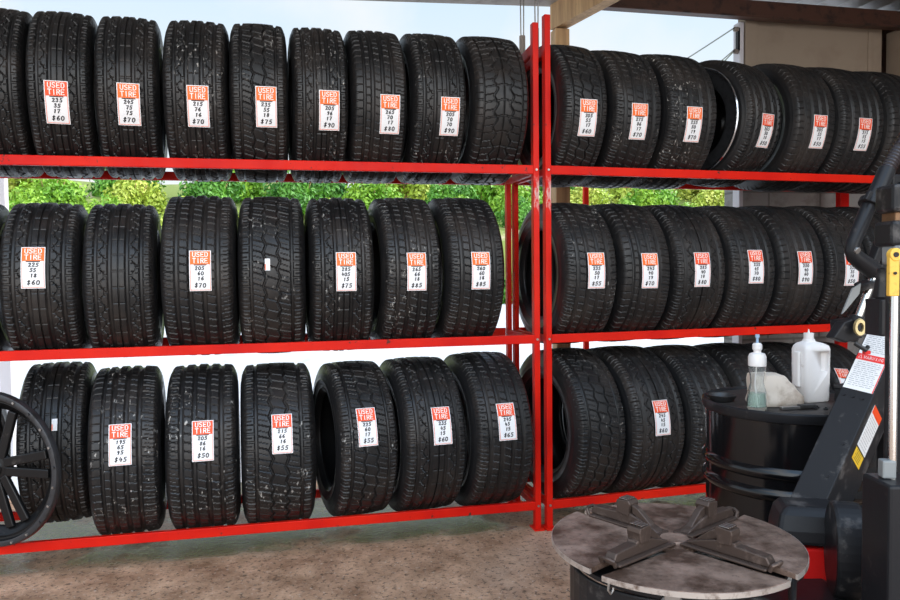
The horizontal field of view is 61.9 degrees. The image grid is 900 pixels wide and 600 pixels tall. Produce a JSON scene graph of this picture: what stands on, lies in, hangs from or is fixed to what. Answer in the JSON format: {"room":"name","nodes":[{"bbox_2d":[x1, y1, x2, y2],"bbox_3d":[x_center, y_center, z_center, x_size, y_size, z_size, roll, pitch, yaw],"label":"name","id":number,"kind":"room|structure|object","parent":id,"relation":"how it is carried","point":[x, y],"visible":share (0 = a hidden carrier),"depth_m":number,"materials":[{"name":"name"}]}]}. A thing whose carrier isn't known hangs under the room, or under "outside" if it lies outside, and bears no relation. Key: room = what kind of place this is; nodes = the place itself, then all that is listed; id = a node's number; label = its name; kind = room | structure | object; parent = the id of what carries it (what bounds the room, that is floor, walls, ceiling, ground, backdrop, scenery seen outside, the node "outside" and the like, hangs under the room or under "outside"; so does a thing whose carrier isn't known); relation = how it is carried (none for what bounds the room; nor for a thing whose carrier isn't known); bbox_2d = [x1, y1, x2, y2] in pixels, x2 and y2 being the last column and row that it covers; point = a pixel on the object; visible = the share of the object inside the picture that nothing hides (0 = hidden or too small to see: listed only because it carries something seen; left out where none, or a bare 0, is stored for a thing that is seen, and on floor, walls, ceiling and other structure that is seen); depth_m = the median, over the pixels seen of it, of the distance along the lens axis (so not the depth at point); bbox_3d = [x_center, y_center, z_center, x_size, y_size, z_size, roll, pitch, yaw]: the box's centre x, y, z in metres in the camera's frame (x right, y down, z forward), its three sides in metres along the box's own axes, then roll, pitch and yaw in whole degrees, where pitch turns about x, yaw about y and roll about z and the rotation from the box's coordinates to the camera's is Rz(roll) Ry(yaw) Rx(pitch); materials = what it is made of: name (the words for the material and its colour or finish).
{"room":"tire shop","nodes":[
{"label":"tire shop","id":0,"kind":"room"},
{"bbox_2d":[0,480,705,599],"bbox_3d":[-0.697,1.335,0.541,10.400,0.100,8.250,-1,2,-12],"label":"floor","id":1,"kind":"structure","parent":0,"point":[497,556],"depth_m":3.34,"materials":[{"name":"brown concrete"}]},
{"bbox_2d":[0,22,544,554],"bbox_3d":[-1.091,-0.081,3.602,3.054,2.490,0.545,-1,2,-12],"label":"rack","id":2,"kind":"object","parent":1,"relation":"on","point":[506,336],"visible":0.73,"depth_m":3.52,"materials":[{"name":"red metal"}]},
{"bbox_2d":[0,205,13,350],"bbox_3d":[-2.123,-0.078,3.374,0.259,0.715,0.715,-1,2,-18],"label":"tire","id":3,"kind":"object","parent":2,"relation":"on","point":[5,345],"visible":0.2,"depth_m":3.32,"materials":[{"name":"rubber"}]},
{"bbox_2d":[0,8,44,177],"bbox_3d":[-1.984,-0.922,3.373,0.253,0.734,0.734,-1,2,-18],"label":"tire","id":4,"kind":"object","parent":2,"relation":"on","point":[16,138],"visible":0.61,"depth_m":3.12,"materials":[{"name":"rubber"}]},
{"bbox_2d":[0,392,61,546],"bbox_3d":[-1.940,0.715,3.184,0.664,0.664,0.068,0,2,12],"label":"alloy wheel","id":5,"kind":"object","parent":2,"relation":"on","point":[11,532],"visible":1,"depth_m":3.16,"materials":[{"name":"metal"}]},
{"bbox_2d":[0,202,91,349],"bbox_3d":[-1.819,-0.086,3.439,0.308,0.715,0.719,-1,2,-18],"label":"tire","id":6,"kind":"object","parent":2,"relation":"on","point":[42,300],"visible":0.74,"depth_m":3.15,"materials":[{"name":"rubber"}]},
{"bbox_2d":[16,361,96,522],"bbox_3d":[-1.844,0.670,3.583,0.289,0.750,0.750,-1,2,-19],"label":"tire","id":7,"kind":"object","parent":2,"relation":"on","point":[59,392],"visible":0.69,"depth_m":3.30,"materials":[{"name":"rubber"}]},
{"bbox_2d":[25,11,105,178],"bbox_3d":[-1.730,-0.927,3.427,0.255,0.733,0.736,-1,2,-18],"label":"tire","id":8,"kind":"object","parent":2,"relation":"on","point":[60,46],"visible":0.77,"depth_m":3.13,"materials":[{"name":"rubber"}]},
{"bbox_2d":[82,204,164,347],"bbox_3d":[-1.510,-0.090,3.509,0.296,0.716,0.716,-1,2,-17],"label":"tire","id":9,"kind":"object","parent":2,"relation":"on","point":[122,242],"visible":0.86,"depth_m":3.22,"materials":[{"name":"rubber"}]},
{"bbox_2d":[87,365,166,534],"bbox_3d":[-1.504,0.700,3.539,0.296,0.778,0.780,-1,2,-18],"label":"tire","id":10,"kind":"object","parent":2,"relation":"on","point":[126,439],"visible":0.95,"depth_m":3.23,"materials":[{"name":"rubber"}]},
{"bbox_2d":[94,16,167,179],"bbox_3d":[-1.468,-0.928,3.485,0.259,0.730,0.733,-1,2,-17],"label":"tire","id":11,"kind":"object","parent":2,"relation":"on","point":[128,53],"visible":0.93,"depth_m":3.19,"materials":[{"name":"rubber"}]},
{"bbox_2d":[162,20,232,181],"bbox_3d":[-1.176,-0.931,3.549,0.271,0.736,0.740,-1,2,-13],"label":"tire","id":12,"kind":"object","parent":2,"relation":"on","point":[195,71],"visible":0.88,"depth_m":3.24,"materials":[{"name":"rubber"}]},
{"bbox_2d":[160,196,240,354],"bbox_3d":[-1.172,-0.116,3.581,0.317,0.758,0.762,-1,2,-13],"label":"tire","id":13,"kind":"object","parent":2,"relation":"on","point":[199,258],"visible":0.85,"depth_m":3.26,"materials":[{"name":"rubber"}]},
{"bbox_2d":[165,363,240,528],"bbox_3d":[-1.176,0.697,3.612,0.314,0.779,0.782,-1,2,-15],"label":"tire","id":14,"kind":"object","parent":2,"relation":"on","point":[203,465],"visible":0.98,"depth_m":3.29,"materials":[{"name":"rubber"}]},
{"bbox_2d":[229,23,287,182],"bbox_3d":[-0.915,-0.937,3.606,0.254,0.738,0.742,-1,2,-13],"label":"tire","id":15,"kind":"object","parent":2,"relation":"on","point":[258,73],"visible":0.93,"depth_m":3.30,"materials":[{"name":"rubber"}]},
{"bbox_2d":[237,197,305,352],"bbox_3d":[-0.862,-0.120,3.650,0.296,0.759,0.760,-1,2,-12],"label":"tire","id":16,"kind":"object","parent":2,"relation":"on","point":[271,238],"visible":0.9,"depth_m":3.33,"materials":[{"name":"rubber"}]},
{"bbox_2d":[240,362,315,522],"bbox_3d":[-0.848,0.696,3.685,0.333,0.774,0.775,-1,2,-14],"label":"tire","id":17,"kind":"object","parent":2,"relation":"on","point":[278,430],"visible":0.97,"depth_m":3.36,"materials":[{"name":"rubber"}]},
{"bbox_2d":[287,27,347,182],"bbox_3d":[-0.656,-0.941,3.663,0.252,0.733,0.737,-1,2,-14],"label":"tire","id":18,"kind":"object","parent":2,"relation":"on","point":[316,58],"visible":0.91,"depth_m":3.36,"materials":[{"name":"rubber"}]},
{"bbox_2d":[304,198,373,350],"bbox_3d":[-0.561,-0.126,3.715,0.296,0.756,0.759,-1,2,-13],"label":"tire","id":19,"kind":"object","parent":2,"relation":"on","point":[339,255],"visible":0.89,"depth_m":3.40,"materials":[{"name":"rubber"}]},
{"bbox_2d":[313,361,397,515],"bbox_3d":[-0.494,0.685,3.763,0.289,0.759,0.760,-2,3,-21],"label":"tire","id":20,"kind":"object","parent":2,"relation":"on","point":[357,441],"visible":0.97,"depth_m":3.48,"materials":[{"name":"rubber"}]},
{"bbox_2d":[343,30,406,183],"bbox_3d":[-0.400,-0.947,3.720,0.262,0.734,0.738,-1,2,-14],"label":"tire","id":21,"kind":"object","parent":2,"relation":"on","point":[377,87],"visible":0.8,"depth_m":3.41,"materials":[{"name":"rubber"}]},
{"bbox_2d":[368,198,440,339],"bbox_3d":[-0.261,-0.135,3.781,0.283,0.755,0.759,-1,2,-15],"label":"tire","id":22,"kind":"object","parent":2,"relation":"on","point":[406,249],"visible":0.79,"depth_m":3.47,"materials":[{"name":"rubber"}]},
{"bbox_2d":[380,356,465,510],"bbox_3d":[-0.177,0.675,3.831,0.317,0.770,0.772,-1,2,-19],"label":"tire","id":23,"kind":"object","parent":2,"relation":"on","point":[426,398],"visible":0.8,"depth_m":3.52,"materials":[{"name":"rubber"}]},
{"bbox_2d":[396,33,465,183],"bbox_3d":[-0.132,-0.954,3.779,0.263,0.734,0.737,-1,2,-15],"label":"tire","id":24,"kind":"object","parent":2,"relation":"on","point":[435,76],"visible":0.77,"depth_m":3.47,"materials":[{"name":"rubber"}]},
{"bbox_2d":[428,198,504,337],"bbox_3d":[0.035,-0.143,3.846,0.296,0.758,0.762,-1,2,-15],"label":"tire","id":25,"kind":"object","parent":2,"relation":"on","point":[468,231],"visible":0.77,"depth_m":3.53,"materials":[{"name":"rubber"}]},
{"bbox_2d":[444,351,532,505],"bbox_3d":[0.151,0.662,3.903,0.310,0.785,0.788,-1,2,-18],"label":"tire","id":26,"kind":"object","parent":2,"relation":"on","point":[494,398],"visible":0.84,"depth_m":3.59,"materials":[{"name":"rubber"}]},
{"bbox_2d":[451,36,528,184],"bbox_3d":[0.156,-0.961,3.844,0.284,0.735,0.735,-1,2,-15],"label":"tire","id":27,"kind":"object","parent":2,"relation":"on","point":[497,100],"visible":0.72,"depth_m":3.54,"materials":[{"name":"rubber"}]},
{"bbox_2d":[551,28,570,347],"bbox_3d":[0.696,-0.285,4.701,0.092,2.770,0.090,-1,2,-12],"label":"wooden pillar","id":28,"kind":"structure","parent":1,"relation":"on","point":[559,36],"depth_m":4.64,"materials":[{"name":"brown wood"}]},
{"bbox_2d":[550,0,619,29],"bbox_3d":[0.849,-1.761,4.268,0.085,0.190,0.910,-2,3,-24],"label":"wooden beam","id":29,"kind":"structure","parent":28,"relation":"on","point":[565,14],"depth_m":4.46,"materials":[{"name":"beige wood"}]},
{"bbox_2d":[360,0,557,6],"bbox_3d":[-1.207,-1.801,4.207,3.904,0.270,0.160,-1,2,-12],"label":"trim","id":30,"kind":"structure","parent":29,"relation":"attached to","point":[546,3],"depth_m":4.56,"materials":[{"name":"brown wood"}]},
{"bbox_2d":[511,14,874,530],"bbox_3d":[1.673,-0.159,4.295,2.674,2.530,0.545,-1,2,-16],"label":"rack","id":31,"kind":"object","parent":1,"relation":"on","point":[547,337],"visible":0.54,"depth_m":3.81,"materials":[{"name":"red metal"}]},
{"bbox_2d":[518,45,606,187],"bbox_3d":[0.559,-0.957,3.935,0.251,0.725,0.729,-1,2,-16],"label":"tire","id":32,"kind":"object","parent":31,"relation":"on","point":[578,87],"visible":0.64,"depth_m":3.64,"materials":[{"name":"rubber"}]},
{"bbox_2d":[519,203,616,343],"bbox_3d":[0.591,-0.141,3.975,0.299,0.745,0.748,-1,2,-16],"label":"tire","id":33,"kind":"object","parent":31,"relation":"on","point":[583,258],"visible":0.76,"depth_m":3.68,"materials":[{"name":"rubber"}]},
{"bbox_2d":[520,348,624,498],"bbox_3d":[0.613,0.651,4.013,0.287,0.791,0.791,-2,3,-21],"label":"tire","id":34,"kind":"object","parent":31,"relation":"on","point":[587,462],"visible":0.74,"depth_m":3.72,"materials":[{"name":"rubber"}]},
{"bbox_2d":[576,50,660,187],"bbox_3d":[0.828,-0.959,4.014,0.288,0.716,0.720,-1,2,-17],"label":"tire","id":35,"kind":"object","parent":31,"relation":"on","point":[633,117],"visible":0.56,"depth_m":3.71,"materials":[{"name":"rubber"}]},
{"bbox_2d":[562,345,684,492],"bbox_3d":[0.918,0.645,4.101,0.335,0.788,0.792,-2,3,-21],"label":"tire","id":36,"kind":"object","parent":31,"relation":"on","point":[651,402],"visible":0.63,"depth_m":3.79,"materials":[{"name":"rubber"}]},
{"bbox_2d":[590,204,669,341],"bbox_3d":[0.880,-0.147,4.060,0.294,0.744,0.748,-1,2,-16],"label":"tire","id":37,"kind":"object","parent":31,"relation":"on","point":[639,242],"visible":0.59,"depth_m":3.75,"materials":[{"name":"rubber"}]},
{"bbox_2d":[626,54,716,189],"bbox_3d":[1.127,-0.967,4.102,0.309,0.717,0.721,-1,2,-17],"label":"tire","id":38,"kind":"object","parent":31,"relation":"on","point":[687,93],"visible":0.45,"depth_m":3.80,"materials":[{"name":"rubber"}]},
{"bbox_2d":[641,205,724,339],"bbox_3d":[1.179,-0.153,4.148,0.318,0.743,0.747,-1,2,-16],"label":"tire","id":39,"kind":"object","parent":31,"relation":"on","point":[696,257],"visible":0.52,"depth_m":3.83,"materials":[{"name":"rubber"}]},
{"bbox_2d":[644,345,730,487],"bbox_3d":[1.235,0.642,4.196,0.314,0.782,0.782,-2,3,-21],"label":"tire","id":40,"kind":"object","parent":31,"relation":"on","point":[694,372],"visible":0.38,"depth_m":3.90,"materials":[{"name":"rubber"}]},
{"bbox_2d":[687,60,780,186],"bbox_3d":[1.477,-0.981,4.201,0.312,0.689,0.693,-2,3,-29],"label":"tire","id":41,"kind":"object","parent":31,"relation":"on","point":[748,118],"visible":0.55,"depth_m":3.95,"materials":[{"name":"rubber"}]},
{"bbox_2d":[694,206,774,337],"bbox_3d":[1.479,-0.159,4.236,0.298,0.742,0.746,-1,2,-16],"label":"tire","id":42,"kind":"object","parent":31,"relation":"on","point":[749,267],"visible":0.48,"depth_m":3.92,"materials":[{"name":"rubber"}]},
{"bbox_2d":[694,343,776,386],"bbox_3d":[1.549,0.636,4.288,0.314,0.783,0.783,-1,2,-20],"label":"tire","id":43,"kind":"object","parent":31,"relation":"on","point":[732,358],"visible":0.12,"depth_m":4.07,"materials":[{"name":"rubber"}]},
{"bbox_2d":[737,206,823,335],"bbox_3d":[1.775,-0.168,4.323,0.309,0.746,0.750,-1,2,-16],"label":"tire","id":44,"kind":"object","parent":31,"relation":"on","point":[797,252],"visible":0.49,"depth_m":4.01,"materials":[{"name":"rubber"}]},
{"bbox_2d":[734,63,834,191],"bbox_3d":[1.841,-0.984,4.312,0.288,0.715,0.719,-1,2,-18],"label":"tire","id":45,"kind":"object","parent":31,"relation":"on","point":[805,136],"visible":0.59,"depth_m":4.02,"materials":[{"name":"rubber"}]},
{"bbox_2d":[744,342,831,389],"bbox_3d":[1.853,0.633,4.378,0.296,0.780,0.780,-1,2,-19],"label":"tire","id":46,"kind":"object","parent":31,"relation":"on","point":[779,354],"visible":0.09,"depth_m":4.17,"materials":[{"name":"rubber"}]},
{"bbox_2d":[789,342,855,389],"bbox_3d":[2.149,0.633,4.465,0.310,0.769,0.769,-1,2,-19],"label":"tire","id":47,"kind":"object","parent":31,"relation":"on","point":[841,358],"visible":0.13,"depth_m":4.21,"materials":[{"name":"rubber"}]},
{"bbox_2d":[784,206,865,333],"bbox_3d":[2.059,-0.177,4.406,0.274,0.749,0.753,-1,2,-16],"label":"tire","id":48,"kind":"object","parent":31,"relation":"on","point":[832,229],"visible":0.41,"depth_m":4.09,"materials":[{"name":"rubber"}]},
{"bbox_2d":[779,67,883,192],"bbox_3d":[2.141,-0.990,4.400,0.327,0.714,0.718,-1,2,-18],"label":"tire","id":49,"kind":"object","parent":31,"relation":"on","point":[858,126],"visible":0.44,"depth_m":4.10,"materials":[{"name":"rubber"}]},
{"bbox_2d":[828,207,879,313],"bbox_3d":[2.341,-0.182,4.491,0.302,0.748,0.748,-1,2,-16],"label":"tire","id":50,"kind":"object","parent":31,"relation":"on","point":[850,213],"visible":0.12,"depth_m":4.23,"materials":[{"name":"rubber"}]},
{"bbox_2d":[833,71,899,193],"bbox_3d":[2.457,-0.997,4.495,0.324,0.713,0.713,-1,2,-18],"label":"tire","id":51,"kind":"object","parent":31,"relation":"on","point":[887,86],"visible":0.24,"depth_m":4.18,"materials":[{"name":"rubber"}]},
{"bbox_2d":[552,133,899,599],"bbox_3d":[0.811,0.317,1.771,1.218,1.802,0.707,-1,2,-12],"label":"tire changer","id":52,"kind":"object","parent":1,"relation":"on","point":[816,542],"visible":1,"depth_m":1.65,"materials":[{"name":"metal"}]},
{"bbox_2d":[768,497,829,546],"bbox_3d":[0.890,0.549,1.870,0.164,0.088,0.130,0,2,13],"label":"hood","id":53,"kind":"object","parent":52,"relation":"attached to","point":[806,519],"depth_m":1.82,"materials":[{"name":"black paint"}]},
{"bbox_2d":[847,361,878,388],"bbox_3d":[1.139,0.206,2.062,0.046,0.069,0.072,-3,3,-40],"label":"print","id":54,"kind":"object","parent":52,"relation":"attached to","point":[862,374],"depth_m":2.06,"materials":[{"name":"grey paper"}]},
{"bbox_2d":[861,417,876,452],"bbox_3d":[1.134,0.365,2.033,0.102,0.108,0.015,-2,3,-30],"label":"print","id":55,"kind":"object","parent":52,"relation":"attached to","point":[868,424],"depth_m":2.04,"materials":[{"name":"grey paper"}]},
{"bbox_2d":[864,335,884,354],"bbox_3d":[1.196,0.118,2.091,0.042,0.064,0.075,-3,3,-40],"label":"print","id":56,"kind":"object","parent":52,"relation":"attached to","point":[876,343],"depth_m":2.09,"materials":[{"name":"grey paper"}]},
{"bbox_2d":[702,386,876,522],"bbox_3d":[1.139,0.756,2.510,0.563,0.857,0.563,-1,2,-12],"label":"drum","id":57,"kind":"object","parent":1,"relation":"on","point":[755,458],"visible":0.39,"depth_m":2.32,"materials":[{"name":"black paint"}]},
{"bbox_2d":[707,392,736,401],"bbox_3d":[0.910,0.326,2.510,0.094,0.021,0.094,-2,3,-30],"label":"tray","id":58,"kind":"object","parent":57,"relation":"on","point":[715,396],"visible":1,"depth_m":2.49,"materials":[{"name":"black plastic"}]},
{"bbox_2d":[747,334,766,410],"bbox_3d":[0.957,0.225,2.336,0.060,0.236,0.060,-2,3,-24],"label":"spray bottle","id":59,"kind":"object","parent":57,"relation":"on","point":[757,360],"visible":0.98,"depth_m":2.32,"materials":[{"name":"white plastic"}]},
{"bbox_2d":[745,372,803,406],"bbox_3d":[1.051,0.287,2.429,0.160,0.102,0.111,-1,2,2],"label":"rag","id":60,"kind":"object","parent":57,"relation":"on","point":[780,391],"visible":0.7,"depth_m":2.38,"materials":[{"name":"white fabric"}]},
{"bbox_2d":[779,403,816,409],"bbox_3d":[1.087,0.334,2.344,0.120,0.014,0.022,-1,2,-11],"label":"tool","id":61,"kind":"object","parent":57,"relation":"on","point":[810,405],"visible":1,"depth_m":2.34,"materials":[{"name":"metal"}]},
{"bbox_2d":[792,329,829,402],"bbox_3d":[1.190,0.215,2.483,0.114,0.238,0.075,-1,2,-17],"label":"plastic jug","id":62,"kind":"object","parent":57,"relation":"on","point":[810,358],"visible":0.98,"depth_m":2.45,"materials":[{"name":"white plastic"}]},
{"bbox_2d":[834,383,842,399],"bbox_3d":[1.311,0.304,2.444,0.094,0.059,0.064,-1,2,-18],"label":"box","id":63,"kind":"object","parent":57,"relation":"on","point":[837,387],"visible":0.12,"depth_m":2.45,"materials":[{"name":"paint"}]},
{"bbox_2d":[834,193,848,348],"bbox_3d":[2.601,0.068,4.986,0.065,2.000,0.050,-1,2,-12],"label":"upright","id":64,"kind":"object","parent":1,"relation":"on","point":[842,199],"visible":0.02,"depth_m":4.94,"materials":[{"name":"red paint"}]},
{"bbox_2d":[724,190,865,354],"bbox_3d":[2.741,-0.027,5.321,1.660,2.160,0.180,-1,2,-12],"label":"wall","id":65,"kind":"structure","parent":0,"point":[750,198],"depth_m":5.13,"materials":[{"name":"paint"}]},
{"bbox_2d":[687,28,733,57],"bbox_3d":[4.516,-5.757,17.437,0.039,6.852,25.819,0,2,12],"label":"cable","id":66,"kind":"object","parent":65,"relation":"attached to","point":[732,28],"visible":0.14,"depth_m":6.02,"materials":[{"name":"black paint"}]},
{"bbox_2d":[733,27,739,53],"bbox_3d":[1.902,-1.724,4.981,0.040,0.177,0.036,-1,2,-12],"label":"bracket","id":67,"kind":"object","parent":65,"relation":"attached to","point":[736,29],"visible":1,"depth_m":4.97,"materials":[{"name":"grey metal"}]},
{"bbox_2d":[732,22,743,343],"bbox_3d":[1.944,-0.389,5.070,0.030,2.920,0.080,-1,2,-12],"label":"trim","id":68,"kind":"structure","parent":65,"relation":"attached to","point":[737,194],"depth_m":5.02,"materials":[{"name":"white paint"}]},
{"bbox_2d":[738,20,756,65],"bbox_3d":[1.999,-1.509,5.044,0.090,0.840,0.090,-1,2,-12],"label":"trim","id":69,"kind":"structure","parent":65,"relation":"attached to","point":[750,27],"depth_m":4.99,"materials":[{"name":"beige wood"}]},
{"bbox_2d":[867,31,872,70],"bbox_3d":[2.922,-1.488,5.249,0.035,0.760,0.050,-1,2,-12],"label":"trim","id":70,"kind":"structure","parent":65,"relation":"attached to","point":[870,34],"depth_m":5.21,"materials":[{"name":"beige wood"}]},
{"bbox_2d":[881,30,894,72],"bbox_3d":[3.024,-1.534,5.387,0.500,0.900,0.030,-1,2,-12],"label":"trim","id":71,"kind":"structure","parent":65,"relation":"attached to","point":[884,32],"depth_m":5.38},
{"bbox_2d":[886,30,899,75],"bbox_3d":[3.163,-0.410,5.276,0.140,2.920,0.140,-1,2,-12],"label":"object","id":72,"kind":"structure","parent":65,"relation":"attached to","point":[892,38],"depth_m":5.21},
{"bbox_2d":[757,21,881,71],"bbox_3d":[2.528,-1.520,5.176,1.000,0.840,0.060,-1,2,-12],"label":"wall panel","id":73,"kind":"object","parent":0,"point":[803,45],"depth_m":5.13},
{"bbox_2d":[756,0,899,10],"bbox_3d":[0.257,-1.967,3.597,6.904,0.046,2.650,-1,2,-12],"label":"roof","id":74,"kind":"structure","parent":0,"point":[892,5],"depth_m":5.20,"materials":[{"name":"metal"}]},
{"bbox_2d":[519,0,524,53],"bbox_3d":[0.402,-1.678,4.188,0.033,0.600,0.034,-1,2,-12],"label":"wire hanger","id":75,"kind":"object","parent":74,"relation":"hanging from","point":[521,37],"visible":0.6,"depth_m":4.19,"materials":[{"name":"metal"}]},
{"bbox_2d":[534,0,538,46],"bbox_3d":[0.460,-1.640,3.998,0.026,0.660,0.025,1,3,26],"label":"wire hanger","id":76,"kind":"object","parent":74,"relation":"hanging from","point":[534,0],"visible":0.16,"depth_m":4.00,"materials":[{"name":"metal"}]},
{"label":"outside","id":77,"kind":"structure","parent":0,"visible":0},
{"bbox_2d":[8,303,723,497],"bbox_3d":[-2.493,0.704,17.029,140.000,0.100,24.750,-1,2,-12],"label":"ground","id":78,"kind":"structure","parent":77,"point":[313,360],"depth_m":11.54,"materials":[{"name":"concrete"}]},
{"bbox_2d":[0,178,16,466],"bbox_3d":[-2.965,-0.322,4.973,0.070,2.900,0.070,-1,2,-12],"label":"porch post","id":79,"kind":"object","parent":78,"relation":"on","point":[7,373],"visible":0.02,"depth_m":4.97,"materials":[{"name":"white paint"}]},
{"bbox_2d":[582,187,588,348],"bbox_3d":[1.095,0.051,6.037,0.040,1.980,0.040,-1,2,-12],"label":"upright","id":80,"kind":"object","parent":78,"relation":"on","point":[585,190],"visible":0.02,"depth_m":5.99,"materials":[{"name":"red paint"}]},
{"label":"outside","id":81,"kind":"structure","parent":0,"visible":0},
{"bbox_2d":[10,180,698,266],"bbox_3d":[-7.512,-3.807,39.447,150.000,7.280,22.500,-1,2,-12],"label":"terrain","id":82,"kind":"structure","parent":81,"point":[172,190],"depth_m":39.41,"materials":[{"name":"green plant"}]},
{"bbox_2d":[9,188,48,211],"bbox_3d":[-16.375,-3.424,29.215,2.381,1.799,2.471,1,3,42],"label":"bush","id":83,"kind":"object","parent":82,"relation":"on","point":[34,199],"visible":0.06,"depth_m":28.82,"materials":[{"name":"green plant"}]},
{"bbox_2d":[8,178,64,193],"bbox_3d":[-20.650,-6.231,36.131,4.356,3.055,3.352,-1,2,-11],"label":"bush","id":84,"kind":"object","parent":82,"relation":"on","point":[11,181],"visible":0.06,"depth_m":35.49,"materials":[{"name":"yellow plant"}]},
{"bbox_2d":[8,179,89,205],"bbox_3d":[-17.337,-4.721,32.434,3.005,2.188,2.895,0,2,5],"label":"bush","id":85,"kind":"object","parent":82,"relation":"on","point":[58,191],"visible":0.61,"depth_m":31.86,"materials":[{"name":"green plant"}]},
{"bbox_2d":[83,193,125,213],"bbox_3d":[-13.662,-3.404,29.606,2.187,1.652,2.269,-1,2,-9],"label":"bush","id":86,"kind":"object","parent":82,"relation":"on","point":[111,200],"visible":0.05,"depth_m":29.45,"materials":[{"name":"green plant"}]},
{"bbox_2d":[87,168,165,196],"bbox_3d":[-15.953,-6.257,37.349,3.714,2.866,3.423,1,3,30],"label":"bush","id":87,"kind":"object","parent":82,"relation":"on","point":[101,186],"visible":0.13,"depth_m":36.52,"materials":[{"name":"green plant"}]},
{"bbox_2d":[99,180,168,213],"bbox_3d":[-13.819,-4.761,33.349,3.001,2.104,2.309,-2,3,-38],"label":"bush","id":88,"kind":"object","parent":82,"relation":"on","point":[132,192],"visible":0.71,"depth_m":32.89,"materials":[{"name":"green plant"}]},
{"bbox_2d":[178,181,245,203],"bbox_3d":[-10.627,-4.957,33.773,3.114,2.403,2.870,-3,3,-43],"label":"bush","id":89,"kind":"object","parent":82,"relation":"on","point":[220,189],"visible":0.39,"depth_m":33.02,"materials":[{"name":"green plant"}]},
{"bbox_2d":[228,169,266,200],"bbox_3d":[-11.216,-6.285,38.232,3.801,2.768,3.663,-1,2,-18],"label":"bush","id":90,"kind":"object","parent":82,"relation":"on","point":[254,188],"visible":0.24,"depth_m":37.83,"materials":[{"name":"green plant"}]},
{"bbox_2d":[261,170,328,214],"bbox_3d":[-7.085,-5.093,34.850,3.268,2.522,3.012,-2,3,-36],"label":"bush","id":91,"kind":"object","parent":82,"relation":"on","point":[302,192],"visible":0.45,"depth_m":33.99,"materials":[{"name":"green plant"}]},
{"bbox_2d":[289,171,354,199],"bbox_3d":[-6.816,-6.522,39.269,3.655,3.060,3.965,1,3,36],"label":"bush","id":92,"kind":"object","parent":82,"relation":"on","point":[336,190],"visible":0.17,"depth_m":38.30,"materials":[{"name":"green plant"}]},
{"bbox_2d":[342,183,403,209],"bbox_3d":[-3.527,-5.029,35.547,3.103,2.259,2.990,0,2,7],"label":"bush","id":93,"kind":"object","parent":82,"relation":"on","point":[367,193],"visible":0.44,"depth_m":34.83,"materials":[{"name":"green plant"}]},
{"bbox_2d":[363,184,434,199],"bbox_3d":[-2.705,-6.602,40.200,4.396,3.082,3.383,0,2,5],"label":"bush","id":94,"kind":"object","parent":82,"relation":"on","point":[416,191],"visible":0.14,"depth_m":39.18,"materials":[{"name":"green plant"}]},
{"bbox_2d":[424,184,483,203],"bbox_3d":[0.023,-5.232,36.455,3.002,2.514,3.257,-1,2,-19],"label":"bush","id":95,"kind":"object","parent":82,"relation":"on","point":[442,191],"visible":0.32,"depth_m":35.49,"materials":[{"name":"green plant"}]},
{"bbox_2d":[471,185,504,202],"bbox_3d":[1.885,-6.676,41.089,4.208,3.064,4.055,1,3,40],"label":"bush","id":96,"kind":"object","parent":82,"relation":"on","point":[486,192],"visible":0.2,"depth_m":39.72,"materials":[{"name":"green plant"}]},
{"bbox_2d":[495,196,530,229],"bbox_3d":[3.082,-3.748,33.218,1.997,1.672,2.166,2,3,44],"label":"bush","id":97,"kind":"object","parent":82,"relation":"on","point":[523,210],"visible":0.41,"depth_m":32.71,"materials":[{"name":"green plant"}]},
{"bbox_2d":[488,184,542,216],"bbox_3d":[3.317,-5.065,37.111,2.795,2.035,2.694,1,3,26],"label":"bush","id":98,"kind":"object","parent":82,"relation":"on","point":[525,192],"visible":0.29,"depth_m":36.50,"materials":[{"name":"green plant"}]},
{"bbox_2d":[570,187,613,204],"bbox_3d":[6.588,-5.165,37.652,3.028,2.123,2.330,-2,3,-35],"label":"bush","id":99,"kind":"object","parent":82,"relation":"on","point":[593,192],"visible":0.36,"depth_m":37.26,"materials":[{"name":"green plant"}]},
{"bbox_2d":[601,188,646,203],"bbox_3d":[10.238,-6.712,43.404,2.993,2.727,3.889,-1,2,-5],"label":"bush","id":100,"kind":"object","parent":82,"relation":"on","point":[618,193],"visible":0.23,"depth_m":41.96,"materials":[{"name":"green plant"}]},
{"bbox_2d":[616,188,680,205],"bbox_3d":[10.280,-5.263,38.835,2.847,2.151,2.955,-2,3,-34],"label":"bush","id":101,"kind":"object","parent":82,"relation":"on","point":[643,197],"visible":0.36,"depth_m":38.15,"materials":[{"name":"green plant"}]},
{"bbox_2d":[672,189,701,200],"bbox_3d":[14.646,-6.924,44.321,4.292,3.009,3.302,2,3,43],"label":"bush","id":102,"kind":"object","parent":82,"relation":"on","point":[682,193],"visible":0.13,"depth_m":44.18,"materials":[{"name":"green plant"}]},
{"bbox_2d":[689,190,723,206],"bbox_3d":[13.992,-5.256,39.220,2.862,2.007,2.202,0,2,17],"label":"bush","id":103,"kind":"object","parent":82,"relation":"on","point":[706,197],"visible":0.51,"depth_m":38.90,"materials":[{"name":"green plant"}]},
{"bbox_3d":[3.990,-1.046,2.483,0.160,4.400,6.200,-1,2,-12],"label":"wall","id":104,"kind":"structure","parent":0,"visible":0},
{"bbox_2d":[603,0,899,30],"bbox_3d":[2.142,-1.899,4.943,2.750,0.110,0.060,-1,2,-12],"label":"trim","id":105,"kind":"structure","parent":104,"relation":"attached to","point":[749,7],"depth_m":4.91,"materials":[{"name":"brown wood"}]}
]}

